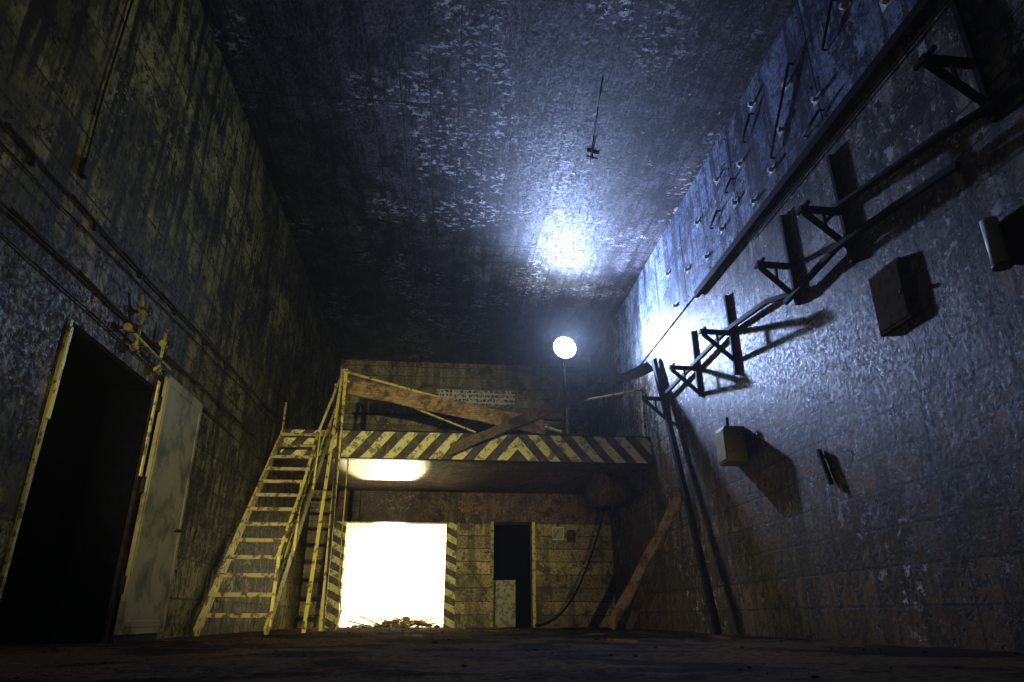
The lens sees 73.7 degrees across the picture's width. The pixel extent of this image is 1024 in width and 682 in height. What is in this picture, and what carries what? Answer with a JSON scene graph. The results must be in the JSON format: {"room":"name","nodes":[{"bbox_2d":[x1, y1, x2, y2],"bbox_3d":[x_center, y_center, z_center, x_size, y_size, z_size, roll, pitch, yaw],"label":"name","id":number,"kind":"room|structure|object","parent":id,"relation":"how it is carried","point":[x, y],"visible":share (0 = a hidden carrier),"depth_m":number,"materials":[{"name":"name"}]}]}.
{"room":"abandoned industrial hall","nodes":[
{"label":"abandoned industrial hall","id":0,"kind":"room"},
{"bbox_2d":[0,361,108,640],"bbox_3d":[-5.027,1.059,5.665,2.260,2.700,3.000,2,-22,-5],"label":"wall","id":1,"kind":"structure","parent":0,"point":[38,568],"depth_m":6.94,"materials":[{"name":"black"}]},
{"bbox_2d":[0,0,340,638],"bbox_3d":[-3.930,0.194,8.728,0.400,6.600,23.000,2,-22,-5],"label":"wall","id":2,"kind":"structure","parent":0,"point":[179,179],"depth_m":6.99,"materials":[{"name":"concrete"}]},
{"bbox_2d":[0,319,160,642],"bbox_3d":[-3.669,1.202,5.617,0.445,2.400,1.740,2,-22,-5],"label":"door frame","id":3,"kind":"structure","parent":2,"relation":"attached to","point":[91,586],"depth_m":6.20,"materials":[{"name":"yellow paint"}]},
{"bbox_2d":[0,0,277,437],"bbox_3d":[-3.424,-2.018,6.477,0.055,4.085,12.101,2,-22,-5],"label":"conduit","id":4,"kind":"object","parent":2,"relation":"attached to","point":[85,165],"visible":0.94,"depth_m":5.58,"materials":[{"name":"metal"}]},
{"bbox_2d":[120,294,171,374],"bbox_3d":[-3.462,-0.035,6.566,0.136,0.573,1.051,2,-22,-5],"label":"valve manifold","id":5,"kind":"object","parent":2,"relation":"attached to","point":[142,310],"visible":1,"depth_m":6.34,"materials":[{"name":"yellow paint"}]},
{"bbox_2d":[107,375,202,642],"bbox_3d":[-3.536,1.692,6.964,0.182,2.500,1.112,2,-22,-5],"label":"door","id":6,"kind":"structure","parent":2,"relation":"in","point":[145,587],"depth_m":6.86,"materials":[{"name":"metal"}]},
{"bbox_2d":[339,523,530,627],"bbox_3d":[-1.294,5.539,16.887,6.660,2.800,4.050,2,-22,-5],"label":"wall","id":7,"kind":"structure","parent":0,"point":[391,571],"depth_m":18.26,"materials":[{"name":"white paint"}]},
{"bbox_2d":[297,490,616,627],"bbox_3d":[-1.089,4.732,14.888,6.660,2.800,0.280,2,-22,-5],"label":"wall","id":8,"kind":"structure","parent":0,"point":[560,565],"depth_m":14.92,"materials":[{"name":"concrete"}]},
{"bbox_2d":[278,428,652,493],"bbox_3d":[-1.010,2.901,14.734,6.650,0.520,5.445,2,-22,-5],"label":"platform","id":9,"kind":"object","parent":8,"relation":"on","point":[379,460],"visible":0.62,"depth_m":12.49,"materials":[{"name":"metal"}]},
{"bbox_2d":[335,459,348,629],"bbox_3d":[-2.794,3.309,11.387,0.096,2.784,0.435,8,-23,-18],"label":"post","id":10,"kind":"object","parent":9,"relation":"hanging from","point":[347,459],"visible":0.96,"depth_m":11.48,"materials":[{"name":"yellow metal"}]},
{"bbox_2d":[391,429,420,430],"bbox_3d":[-0.937,1.757,12.709,2.613,0.082,0.206,4,-22,-10],"label":"plank","id":11,"kind":"object","parent":9,"relation":"on","point":[391,429],"visible":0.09,"depth_m":12.43,"materials":[{"name":"brown wood"}]},
{"bbox_2d":[553,337,576,434],"bbox_3d":[1.109,0.999,13.750,0.746,2.304,0.695,2,-22,-5],"label":"work lamp","id":12,"kind":"object","parent":9,"relation":"on","point":[564,347],"visible":0.82,"depth_m":14.00,"materials":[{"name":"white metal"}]},
{"bbox_2d":[587,473,634,506],"bbox_3d":[1.934,2.894,13.222,0.752,0.680,0.620,18,-28,-37],"label":"duct","id":13,"kind":"object","parent":9,"relation":"attached to","point":[602,490],"visible":1,"depth_m":13.01,"materials":[{"name":"metal"}]},
{"bbox_2d":[490,522,535,627],"bbox_3d":[0.007,5.064,14.856,0.980,2.160,0.320,2,-22,-5],"label":"door frame","id":14,"kind":"structure","parent":8,"relation":"attached to","point":[531,525],"depth_m":14.79,"materials":[{"name":"yellow paint"}]},
{"bbox_2d":[552,524,563,539],"bbox_3d":[1.017,4.235,15.126,0.260,0.340,0.109,2,-22,-5],"label":"box","id":15,"kind":"object","parent":8,"relation":"attached to","point":[557,532],"visible":1,"depth_m":15.06,"materials":[{"name":"metal"}]},
{"bbox_2d":[567,530,575,541],"bbox_3d":[1.315,4.323,15.132,0.180,0.260,0.089,2,-22,-5],"label":"box","id":16,"kind":"object","parent":8,"relation":"attached to","point":[571,535],"visible":1,"depth_m":15.09,"materials":[{"name":"red metal"}]},
{"bbox_2d":[336,360,588,434],"bbox_3d":[-1.277,2.192,18.051,6.660,3.320,0.200,2,-22,-5],"label":"wall","id":17,"kind":"structure","parent":0,"point":[534,387],"depth_m":18.31,"materials":[{"name":"concrete"}]},
{"bbox_2d":[352,412,584,421],"bbox_3d":[-1.101,2.005,17.950,6.100,0.110,0.060,2,-22,-5],"label":"pipe","id":18,"kind":"object","parent":17,"relation":"attached to","point":[353,413],"visible":0.69,"depth_m":17.82,"materials":[{"name":"metal"}]},
{"bbox_2d":[437,389,514,405],"bbox_3d":[-0.962,1.504,18.230,2.090,0.390,0.038,2,-22,-5],"label":"wall sign","id":19,"kind":"object","parent":17,"relation":"attached to","point":[477,397],"visible":0.75,"depth_m":18.23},
{"bbox_2d":[200,0,797,367],"bbox_3d":[-0.416,-2.834,10.311,7.660,0.200,23.000,2,-22,-5],"label":"ceiling","id":20,"kind":"structure","parent":0,"point":[441,199],"depth_m":9.88,"materials":[{"name":"grey concrete"}]},
{"bbox_2d":[586,78,602,160],"bbox_3d":[1.215,-2.997,9.504,0.291,0.102,1.682,2,-22,-5],"label":"hook","id":21,"kind":"object","parent":20,"relation":"hanging from","point":[591,156],"depth_m":9.64,"materials":[{"name":"black metal"}]},
{"bbox_2d":[0,627,1023,681],"bbox_3d":[-1.690,3.411,7.657,10.220,0.231,23.000,2,-22,-5],"label":"floor","id":22,"kind":"structure","parent":0,"point":[350,657],"depth_m":3.63,"materials":[{"name":"brown concrete"}]},
{"bbox_2d":[193,375,340,635],"bbox_3d":[-3.414,2.075,10.236,0.941,4.315,3.112,2,-22,-5],"label":"metal staircase","id":23,"kind":"structure","parent":22,"relation":"on","point":[298,523],"depth_m":9.63,"materials":[{"name":"yellow metal"}]},
{"bbox_2d":[347,615,439,627],"bbox_3d":[-2.389,5.666,13.744,1.887,0.267,0.821,2,-22,-5],"label":"rubble pile","id":24,"kind":"object","parent":22,"relation":"on","point":[406,623],"visible":0.9,"depth_m":13.70,"materials":[{"name":"brown stone"}]},
{"bbox_2d":[301,369,646,632],"bbox_3d":[-0.674,2.607,11.766,6.090,4.422,2.398,13,-25,-29],"label":"railing","id":25,"kind":"object","parent":22,"relation":"on","point":[344,372],"visible":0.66,"depth_m":11.56,"materials":[{"name":"yellow metal"}]},
{"bbox_2d":[347,380,544,435],"bbox_3d":[-1.177,1.196,12.337,3.588,0.946,0.059,2,-22,-5],"label":"plank","id":26,"kind":"object","parent":25,"relation":"attached to","point":[358,388],"visible":0.91,"depth_m":12.31,"materials":[{"name":"brown wood"}]},
{"bbox_2d":[493,580,515,626],"bbox_3d":[-0.187,5.899,15.349,0.500,0.980,0.430,2,-22,-5],"label":"storage cabinet","id":27,"kind":"object","parent":22,"relation":"on","point":[504,591],"visible":0.92,"depth_m":15.16,"materials":[{"name":"metal"}]},
{"bbox_2d":[13,627,1017,681],"bbox_3d":[-0.484,3.447,8.005,6.392,0.054,12.388,2,-22,-5],"label":"debris","id":28,"kind":"object","parent":22,"relation":"on","point":[378,628],"visible":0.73,"depth_m":7.36,"materials":[{"name":"brown stone"}]},
{"bbox_2d":[535,506,605,625],"bbox_3d":[1.204,4.466,13.703,1.520,2.326,0.040,2,-22,-5],"label":"hose","id":29,"kind":"object","parent":22,"relation":"on","point":[597,535],"visible":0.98,"depth_m":13.61,"materials":[{"name":"black rubber"}]},
{"bbox_2d":[607,488,682,630],"bbox_3d":[2.075,3.393,10.615,1.605,2.052,0.056,-18,-28,38],"label":"plank","id":30,"kind":"object","parent":22,"relation":"on","point":[626,597],"visible":0.96,"depth_m":10.58,"materials":[{"name":"brown wood"}]},
{"bbox_2d":[626,522,671,630],"bbox_3d":[2.234,3.627,10.958,1.118,1.932,0.046,-18,-28,37],"label":"plank","id":31,"kind":"object","parent":22,"relation":"on","point":[647,577],"visible":0.65,"depth_m":10.92,"materials":[{"name":"brown wood"}]},
{"bbox_2d":[651,358,721,634],"bbox_3d":[2.596,2.034,10.526,0.074,4.544,2.198,1,-22,-2],"label":"beam","id":32,"kind":"structure","parent":22,"relation":"on","point":[715,622],"depth_m":10.01,"materials":[{"name":"black metal"}]},
{"bbox_2d":[586,0,1023,651],"bbox_3d":[3.048,0.442,9.343,0.300,6.600,23.000,2,-22,-5],"label":"wall","id":33,"kind":"structure","parent":0,"point":[917,537],"depth_m":6.11,"materials":[{"name":"grey concrete"}]},
{"bbox_2d":[450,362,652,454],"bbox_3d":[0.764,1.192,12.227,3.707,1.720,0.077,0,-22,0],"label":"beam","id":34,"kind":"structure","parent":33,"relation":"attached to","point":[639,371],"depth_m":12.19,"materials":[{"name":"brown wood"}]},
{"bbox_2d":[642,375,668,419],"bbox_3d":[2.445,1.003,11.665,0.448,0.901,0.220,2,-22,-5],"label":"bracket","id":35,"kind":"object","parent":33,"relation":"attached to","point":[645,397],"depth_m":11.62,"materials":[{"name":"black metal"}]},
{"bbox_2d":[668,331,701,396],"bbox_3d":[2.587,0.328,10.328,0.448,1.051,0.220,2,-22,-5],"label":"bracket","id":36,"kind":"object","parent":33,"relation":"attached to","point":[672,367],"depth_m":10.25,"materials":[{"name":"black metal"}]},
{"bbox_2d":[698,295,738,374],"bbox_3d":[2.713,-0.099,9.072,0.448,1.141,0.220,2,-22,-5],"label":"bracket","id":37,"kind":"object","parent":33,"relation":"attached to","point":[703,331],"depth_m":9.02,"materials":[{"name":"black metal"}]},
{"bbox_2d":[715,417,747,465],"bbox_3d":[2.784,1.270,8.721,0.274,0.600,0.320,2,-22,-5],"label":"electrical box","id":38,"kind":"object","parent":33,"relation":"attached to","point":[731,447],"visible":1,"depth_m":8.57,"materials":[{"name":"metal"}]},
{"bbox_2d":[618,0,917,386],"bbox_3d":[3.084,-2.573,8.233,0.034,1.760,14.684,2,-22,-5],"label":"wall plates","id":39,"kind":"object","parent":33,"relation":"attached to","point":[853,40],"visible":0.95,"depth_m":8.49,"materials":[{"name":"metal"}]},
{"bbox_2d":[665,0,892,309],"bbox_3d":[2.965,-2.207,8.942,0.068,1.339,6.260,2,-22,-5],"label":"bolts","id":40,"kind":"object","parent":39,"relation":"attached to","point":[884,4],"visible":1,"depth_m":7.83,"materials":[{"name":"black metal"}]},
{"bbox_2d":[754,215,800,304],"bbox_3d":[2.891,-0.916,7.557,0.418,1.121,0.220,2,-22,-5],"label":"bracket","id":41,"kind":"object","parent":33,"relation":"attached to","point":[761,264],"depth_m":7.48,"materials":[{"name":"black metal"}]},
{"bbox_2d":[694,0,948,297],"bbox_3d":[3.272,-2.523,5.688,0.105,0.220,10.000,2,-22,-5],"label":"beam","id":42,"kind":"structure","parent":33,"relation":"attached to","point":[908,26],"depth_m":6.66,"materials":[{"name":"black metal"}]},
{"bbox_2d":[816,449,833,484],"bbox_3d":[3.076,1.233,6.708,0.050,0.370,0.149,2,-22,-5],"label":"wall hook","id":43,"kind":"object","parent":33,"relation":"attached to","point":[820,455],"visible":1,"depth_m":6.69,"materials":[{"name":"black metal"}]},
{"bbox_2d":[796,154,856,263],"bbox_3d":[2.975,-1.299,6.583,0.448,1.221,0.220,2,-22,-5],"label":"bracket","id":44,"kind":"object","parent":33,"relation":"attached to","point":[807,211],"depth_m":6.52,"materials":[{"name":"black metal"}]},
{"bbox_2d":[663,78,1023,395],"bbox_3d":[3.019,-0.545,7.515,0.096,0.714,8.905,2,-22,-5],"label":"pipe","id":45,"kind":"object","parent":33,"relation":"attached to","point":[1015,90],"visible":0.95,"depth_m":5.73,"materials":[{"name":"black metal"}]},
{"bbox_2d":[869,257,915,336],"bbox_3d":[3.208,-0.370,5.798,0.059,0.550,0.420,2,-22,-5],"label":"electrical box","id":46,"kind":"object","parent":33,"relation":"attached to","point":[892,300],"visible":1,"depth_m":5.75,"materials":[{"name":"metal"}]},
{"bbox_2d":[913,0,1000,122],"bbox_3d":[3.148,-2.070,4.940,0.448,1.161,0.220,2,-22,-5],"label":"bracket","id":47,"kind":"object","parent":33,"relation":"attached to","point":[934,63],"depth_m":4.87,"materials":[{"name":"black metal"}]},
{"bbox_2d":[979,204,1023,271],"bbox_3d":[3.295,-0.737,4.222,0.189,0.450,0.820,2,-22,-5],"label":"electrical box","id":48,"kind":"object","parent":33,"relation":"attached to","point":[1004,239],"visible":1,"depth_m":4.47,"materials":[{"name":"black metal"}]}
]}

